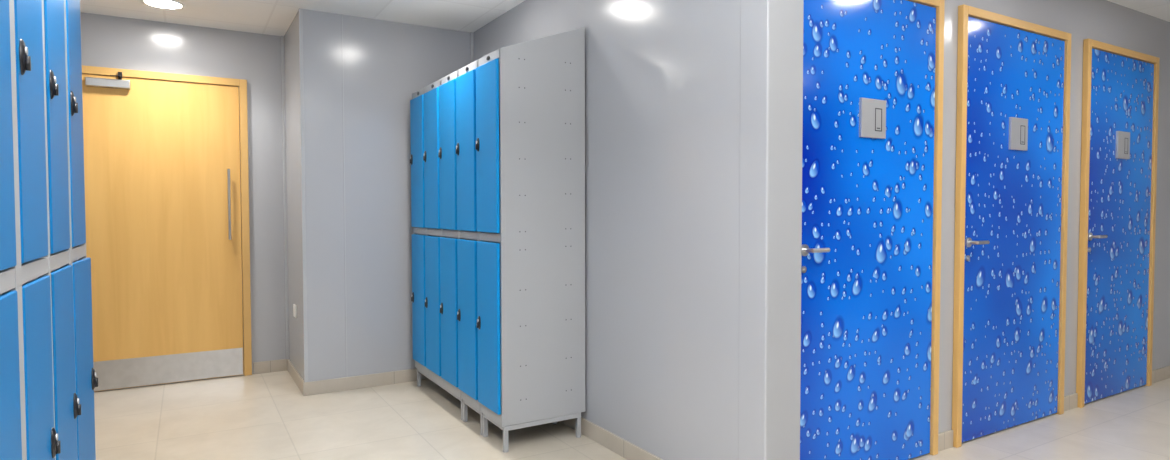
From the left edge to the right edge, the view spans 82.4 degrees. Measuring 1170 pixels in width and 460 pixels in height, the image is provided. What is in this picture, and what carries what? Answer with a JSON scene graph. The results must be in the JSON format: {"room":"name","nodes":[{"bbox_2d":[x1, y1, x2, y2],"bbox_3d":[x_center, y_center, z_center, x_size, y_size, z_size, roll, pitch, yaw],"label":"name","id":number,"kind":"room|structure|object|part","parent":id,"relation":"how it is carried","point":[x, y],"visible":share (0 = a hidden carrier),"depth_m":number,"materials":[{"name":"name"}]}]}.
{"room":"changing room","nodes":[
{"label":"changing room","id":0,"kind":"room"},
{"bbox_2d":[80,12,285,391],"bbox_3d":[-2.912,-0.177,4.626,1.580,2.481,0.100,-1,2,-31],"label":"wall","id":1,"kind":"structure","parent":0,"point":[107,41],"depth_m":4.86,"materials":[{"name":"grey paint"}]},
{"bbox_2d":[82,65,251,391],"bbox_3d":[-2.857,-0.002,4.550,1.030,2.135,0.096,-1,2,-31],"label":"door","id":2,"kind":"structure","parent":1,"relation":"in","point":[166,209],"depth_m":4.58,"materials":[{"name":"brown wood"}]},
{"bbox_3d":[-3.069,-1.012,4.376,0.062,0.054,0.066,-1,2,-31],"label":"closer arm","id":3,"kind":"part","parent":2,"relation":"part of"},
{"bbox_3d":[-2.870,0.956,4.604,0.914,0.193,0.003,-1,2,-31],"label":"kick plate","id":4,"kind":"part","parent":2,"relation":"part of","materials":[{"name":"metal"}]},
{"bbox_3d":[-2.526,-0.181,4.744,0.017,0.500,0.053,-1,2,-31],"label":"pull handle","id":5,"kind":"part","parent":2,"relation":"part of","materials":[{"name":"metal"}]},
{"bbox_2d":[253,359,286,373],"bbox_3d":[-2.327,1.010,4.944,0.228,0.086,0.012,-1,2,-31],"label":"baseboard","id":6,"kind":"structure","parent":1,"relation":"attached to","point":[273,365],"depth_m":4.94,"materials":[{"name":"tile"}]},
{"bbox_2d":[284,9,469,381],"bbox_3d":[-1.540,-0.191,4.977,1.175,2.481,0.902,-1,2,-31],"label":"wall","id":7,"kind":"structure","parent":0,"point":[385,62],"depth_m":4.49,"materials":[{"name":"grey paint"}]},
{"bbox_2d":[281,36,288,358],"bbox_3d":[-2.228,-0.232,4.963,0.021,2.395,0.021,-1,2,-31],"label":"trim","id":8,"kind":"structure","parent":7,"relation":"attached to","point":[282,37],"depth_m":4.95,"materials":[{"name":"grey"}]},
{"bbox_2d":[293,304,296,317],"bbox_3d":[-2.015,0.561,4.638,0.014,0.086,0.086,-1,2,-31],"label":"wall switch","id":9,"kind":"object","parent":7,"relation":"attached to","point":[294,305],"visible":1,"depth_m":4.62,"materials":[{"name":"white plastic"}]},
{"bbox_2d":[287,359,303,393],"bbox_3d":[-2.019,1.018,4.662,0.012,0.086,0.790,-1,2,-31],"label":"baseboard","id":10,"kind":"structure","parent":7,"relation":"attached to","point":[295,375],"depth_m":4.62,"materials":[{"name":"tile"}]},
{"bbox_2d":[298,8,307,381],"bbox_3d":[-1.811,-0.212,4.298,0.024,2.395,0.024,-1,2,-31],"label":"trim","id":11,"kind":"structure","parent":7,"relation":"attached to","point":[300,11],"depth_m":4.29,"materials":[{"name":"grey"}]},
{"bbox_2d":[341,14,347,376],"bbox_3d":[-1.590,-0.216,4.419,0.008,2.395,0.003,-1,2,-31],"label":"trim","id":12,"kind":"structure","parent":7,"relation":"attached to","point":[341,14],"depth_m":4.42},
{"bbox_2d":[303,368,427,395],"bbox_3d":[-1.318,1.018,4.612,1.165,0.086,0.012,-1,2,-31],"label":"baseboard","id":13,"kind":"structure","parent":7,"relation":"attached to","point":[401,376],"depth_m":4.49,"materials":[{"name":"tile"}]},
{"bbox_2d":[470,32,473,62],"bbox_3d":[-0.816,-0.232,4.871,0.021,2.395,0.021,-1,2,-31],"label":"trim","id":14,"kind":"structure","parent":7,"relation":"attached to","point":[471,33],"depth_m":4.83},
{"bbox_2d":[473,0,740,459],"bbox_3d":[-0.237,-0.166,4.084,0.192,2.481,3.771,-1,2,-31],"label":"wall","id":15,"kind":"structure","parent":0,"point":[662,77],"depth_m":2.98,"materials":[{"name":"grey paint"}]},
{"bbox_2d":[738,0,768,459],"bbox_3d":[0.627,-0.118,2.479,0.016,2.481,0.139,-1,2,-31],"label":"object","id":16,"kind":"structure","parent":15,"relation":"attached to","point":[754,14],"depth_m":2.47,"materials":[{"name":"grey paint"}]},
{"bbox_2d":[80,0,1169,35],"bbox_3d":[1.725,-1.420,3.094,8.020,0.080,7.417,-1,2,-31],"label":"ceiling","id":17,"kind":"structure","parent":0,"point":[268,17],"depth_m":4.30,"materials":[{"name":"paint"}]},
{"bbox_2d":[141,0,184,9],"bbox_3d":[-2.608,-1.400,4.133,0.236,0.008,0.236,-1,2,-31],"label":"recessed light","id":18,"kind":"object","parent":17,"relation":"in","point":[163,4],"visible":1,"depth_m":4.15,"materials":[{"name":"white plastic"}]},
{"bbox_2d":[145,0,180,7],"bbox_3d":[-2.608,-1.402,4.133,0.192,0.003,0.192,-1,2,-31],"label":"diffuser","id":19,"kind":"object","parent":18,"relation":"attached to","point":[154,3],"depth_m":4.13,"materials":[{"name":"white plastic"}]},
{"bbox_2d":[94,370,1169,459],"bbox_3d":[1.730,1.140,3.172,8.020,0.080,7.417,-1,2,-31],"label":"floor","id":20,"kind":"structure","parent":0,"point":[263,416],"depth_m":3.64,"materials":[{"name":"tile"}]},
{"bbox_2d":[0,0,60,459],"bbox_3d":[-1.296,0.095,1.136,0.496,2.145,1.108,-1,2,-31],"label":"locker","id":21,"kind":"object","parent":20,"relation":"on","point":[27,430],"visible":1,"depth_m":1.45,"materials":[{"name":"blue metal"}]},
{"bbox_3d":[-1.105,-0.345,1.237,0.013,0.848,0.304,-1,2,-31],"label":"door","id":22,"kind":"part","parent":21,"relation":"part of","materials":[{"name":"blue metal"}]},
{"bbox_3d":[-1.103,0.551,1.265,0.013,0.845,0.304,-1,2,-31],"label":"door","id":23,"kind":"part","parent":21,"relation":"part of","materials":[{"name":"blue metal"}]},
{"bbox_3d":[-1.294,-0.354,1.555,0.013,0.848,0.304,-1,2,-31],"label":"door","id":24,"kind":"part","parent":21,"relation":"part of","materials":[{"name":"blue metal"}]},
{"bbox_3d":[-1.291,0.541,1.583,0.013,0.845,0.304,-1,2,-30],"label":"door","id":25,"kind":"part","parent":21,"relation":"part of","materials":[{"name":"blue metal"}]},
{"bbox_2d":[42,0,97,459],"bbox_3d":[-1.766,0.072,1.933,0.506,2.145,0.738,-1,2,-31],"label":"locker","id":26,"kind":"object","parent":20,"relation":"on","point":[75,380],"visible":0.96,"depth_m":1.98,"materials":[{"name":"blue metal"}]},
{"bbox_3d":[-1.484,-0.364,1.872,0.013,0.848,0.304,-1,2,-31],"label":"door","id":27,"kind":"part","parent":26,"relation":"part of","materials":[{"name":"blue metal"}]},
{"bbox_3d":[-1.480,0.532,1.901,0.013,0.845,0.304,-1,2,-30],"label":"door","id":28,"kind":"part","parent":26,"relation":"part of","materials":[{"name":"blue metal"}]},
{"bbox_3d":[-1.673,-0.373,2.190,0.013,0.848,0.304,-1,2,-31],"label":"door","id":29,"kind":"part","parent":26,"relation":"part of","materials":[{"name":"blue metal"}]},
{"bbox_3d":[-1.666,0.522,2.221,0.013,0.845,0.304,-1,2,-28],"label":"door","id":30,"kind":"part","parent":26,"relation":"part of","materials":[{"name":"blue metal"}]},
{"bbox_2d":[410,70,462,419],"bbox_3d":[-0.745,-0.002,4.254,0.508,2.145,0.882,-1,2,-31],"label":"locker","id":31,"kind":"object","parent":20,"relation":"on","point":[433,159],"visible":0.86,"depth_m":4.07,"materials":[{"name":"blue metal"}]},
{"bbox_3d":[-1.095,-0.442,4.376,0.017,0.848,0.265,-1,2,-31],"label":"door","id":32,"kind":"part","parent":31,"relation":"part of","materials":[{"name":"blue metal"}]},
{"bbox_3d":[-1.132,1.009,4.550,0.029,0.107,0.029,-1,2,-31],"label":"leg","id":33,"kind":"part","parent":31,"relation":"part of","materials":[{"name":"grey metal"}]},
{"bbox_3d":[-1.093,0.454,4.403,0.017,0.845,0.265,-1,2,-31],"label":"door","id":34,"kind":"part","parent":31,"relation":"part of","materials":[{"name":"blue metal"}]},
{"bbox_3d":[-0.944,-0.434,4.123,0.017,0.848,0.265,-1,2,-31],"label":"door","id":35,"kind":"part","parent":31,"relation":"part of","materials":[{"name":"blue metal"}]},
{"bbox_3d":[-0.942,0.462,4.150,0.017,0.845,0.265,-1,2,-31],"label":"door","id":36,"kind":"part","parent":31,"relation":"part of","materials":[{"name":"blue metal"}]},
{"bbox_3d":[-0.735,0.951,4.289,0.439,0.025,0.875,-1,2,-31],"label":"stand frame","id":37,"kind":"part","parent":31,"relation":"part of","materials":[{"name":"grey metal"}]},
{"bbox_3d":[-0.793,-0.427,3.870,0.017,0.848,0.265,-1,2,-31],"label":"door","id":38,"kind":"part","parent":31,"relation":"part of","materials":[{"name":"blue metal"}]},
{"bbox_3d":[-0.791,0.469,3.897,0.017,0.845,0.265,-1,2,-31],"label":"door","id":39,"kind":"part","parent":31,"relation":"part of","materials":[{"name":"blue metal"}]},
{"bbox_3d":[-0.695,1.031,3.818,0.029,0.107,0.029,-1,2,-31],"label":"leg","id":40,"kind":"part","parent":31,"relation":"part of","materials":[{"name":"grey metal"}]},
{"bbox_2d":[456,60,482,434],"bbox_3d":[-0.443,0.013,3.748,0.508,2.145,0.293,-1,2,-31],"label":"locker","id":41,"kind":"object","parent":20,"relation":"on","point":[466,79],"visible":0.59,"depth_m":3.61,"materials":[{"name":"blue metal"}]},
{"bbox_3d":[-0.679,1.032,3.791,0.029,0.107,0.029,-1,2,-31],"label":"leg","id":42,"kind":"part","parent":41,"relation":"part of","materials":[{"name":"grey metal"}]},
{"bbox_3d":[-0.642,-0.419,3.617,0.017,0.848,0.265,-1,2,-31],"label":"door","id":43,"kind":"part","parent":41,"relation":"part of","materials":[{"name":"blue metal"}]},
{"bbox_3d":[-0.640,0.477,3.644,0.017,0.845,0.265,-1,2,-31],"label":"door","id":44,"kind":"part","parent":41,"relation":"part of","materials":[{"name":"blue metal"}]},
{"bbox_3d":[-0.433,0.966,3.783,0.439,0.025,0.286,-1,2,-31],"label":"stand frame","id":45,"kind":"part","parent":41,"relation":"part of","materials":[{"name":"grey metal"}]},
{"bbox_3d":[-0.544,1.038,3.565,0.029,0.107,0.029,-1,2,-31],"label":"leg","id":46,"kind":"part","parent":41,"relation":"part of","materials":[{"name":"grey metal"}]},
{"bbox_2d":[475,27,584,452],"bbox_3d":[-0.292,0.021,3.495,0.508,2.145,0.293,-1,2,-31],"label":"locker","id":47,"kind":"object","parent":20,"relation":"on","point":[530,144],"visible":1,"depth_m":3.37,"materials":[{"name":"silver metal"}]},
{"bbox_3d":[-0.528,1.039,3.538,0.029,0.107,0.029,-1,2,-31],"label":"leg","id":48,"kind":"part","parent":47,"relation":"part of","materials":[{"name":"grey metal"}]},
{"bbox_3d":[-0.491,-0.412,3.364,0.017,0.848,0.265,-1,2,-31],"label":"door","id":49,"kind":"part","parent":47,"relation":"part of","materials":[{"name":"blue metal"}]},
{"bbox_3d":[-0.489,0.484,3.391,0.017,0.845,0.265,-1,2,-31],"label":"door","id":50,"kind":"part","parent":47,"relation":"part of","materials":[{"name":"blue metal"}]},
{"bbox_3d":[-0.393,1.046,3.312,0.029,0.107,0.029,-1,2,-31],"label":"leg","id":51,"kind":"part","parent":47,"relation":"part of","materials":[{"name":"grey metal"}]},
{"bbox_3d":[-0.282,0.974,3.530,0.439,0.025,0.286,-1,2,-31],"label":"stand frame","id":52,"kind":"part","parent":47,"relation":"part of","materials":[{"name":"grey metal"}]},
{"bbox_3d":[-0.035,1.038,3.525,0.029,0.107,0.029,-1,2,-31],"label":"leg","id":53,"kind":"part","parent":47,"relation":"part of","materials":[{"name":"grey metal"}]},
{"bbox_2d":[766,0,803,459],"bbox_3d":[0.732,-0.118,2.476,0.178,2.481,0.026,-1,2,-31],"label":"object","id":54,"kind":"structure","parent":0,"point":[785,126],"depth_m":2.47,"materials":[{"name":"grey paint"}]},
{"bbox_2d":[915,0,1169,457],"bbox_3d":[2.842,-0.169,4.002,5.015,2.481,0.120,-1,2,-31],"label":"wall","id":55,"kind":"structure","parent":0,"point":[1104,21],"depth_m":3.96,"materials":[{"name":"grey paint"}]},
{"bbox_2d":[800,0,944,459],"bbox_3d":[1.284,0.004,2.964,1.040,2.205,0.075,-1,2,-31],"label":"door","id":56,"kind":"structure","parent":55,"relation":"in","point":[873,70],"depth_m":2.98,"materials":[{"name":"blue wood"}]},
{"bbox_3d":[0.949,0.083,2.757,0.118,0.048,0.059,-1,2,-31],"label":"lever handle","id":57,"kind":"part","parent":56,"relation":"part of","materials":[{"name":"metal"}]},
{"bbox_3d":[1.276,-0.494,2.962,0.170,0.170,0.013,-1,2,-31],"label":"sign plate","id":58,"kind":"part","parent":56,"relation":"part of","materials":[{"name":"silver metal"}]},
{"bbox_3d":[1.273,0.003,2.983,1.040,2.205,0.030,-1,2,-31],"label":"frame","id":59,"kind":"part","parent":56,"relation":"part of","materials":[{"name":"brown wood"}]},
{"bbox_2d":[938,430,952,451],"bbox_3d":[1.785,1.052,3.331,0.156,0.086,0.012,-1,2,-31],"label":"baseboard","id":60,"kind":"structure","parent":55,"relation":"attached to","point":[945,439],"depth_m":3.33,"materials":[{"name":"tile"}]},
{"bbox_2d":[952,4,1070,447],"bbox_3d":[2.336,-0.018,3.591,1.090,2.205,0.075,-1,2,-31],"label":"door","id":61,"kind":"structure","parent":55,"relation":"in","point":[1014,75],"depth_m":3.57,"materials":[{"name":"blue wood"}]},
{"bbox_3d":[1.980,0.062,3.371,0.118,0.048,0.059,-1,2,-31],"label":"lever handle","id":62,"kind":"part","parent":61,"relation":"part of","materials":[{"name":"metal"}]},
{"bbox_3d":[2.328,-0.515,3.588,0.170,0.170,0.013,-1,2,-31],"label":"sign plate","id":63,"kind":"part","parent":61,"relation":"part of","materials":[{"name":"silver metal"}]},
{"bbox_2d":[1064,393,1077,410],"bbox_3d":[2.881,1.029,3.983,0.206,0.086,0.012,-1,2,-31],"label":"baseboard","id":64,"kind":"structure","parent":55,"relation":"attached to","point":[1070,401],"depth_m":3.99,"materials":[{"name":"tile"}]},
{"bbox_2d":[1076,39,1159,407],"bbox_3d":[3.414,-0.039,4.233,1.000,2.205,0.075,-1,2,-31],"label":"door","id":65,"kind":"structure","parent":55,"relation":"in","point":[1120,86],"depth_m":4.22,"materials":[{"name":"blue wood"}]},
{"bbox_3d":[3.096,0.040,4.037,0.118,0.048,0.059,-1,2,-31],"label":"lever handle","id":66,"kind":"part","parent":65,"relation":"part of","materials":[{"name":"metal"}]},
{"bbox_3d":[3.406,-0.537,4.231,0.170,0.170,0.013,-1,2,-31],"label":"sign plate","id":67,"kind":"part","parent":65,"relation":"part of","materials":[{"name":"silver metal"}]},
{"bbox_2d":[1152,365,1169,382],"bbox_3d":[4.432,0.998,4.908,1.398,0.086,0.012,-1,2,-31],"label":"baseboard","id":68,"kind":"structure","parent":55,"relation":"attached to","point":[1163,373],"depth_m":4.65,"materials":[{"name":"tile"}]}
]}

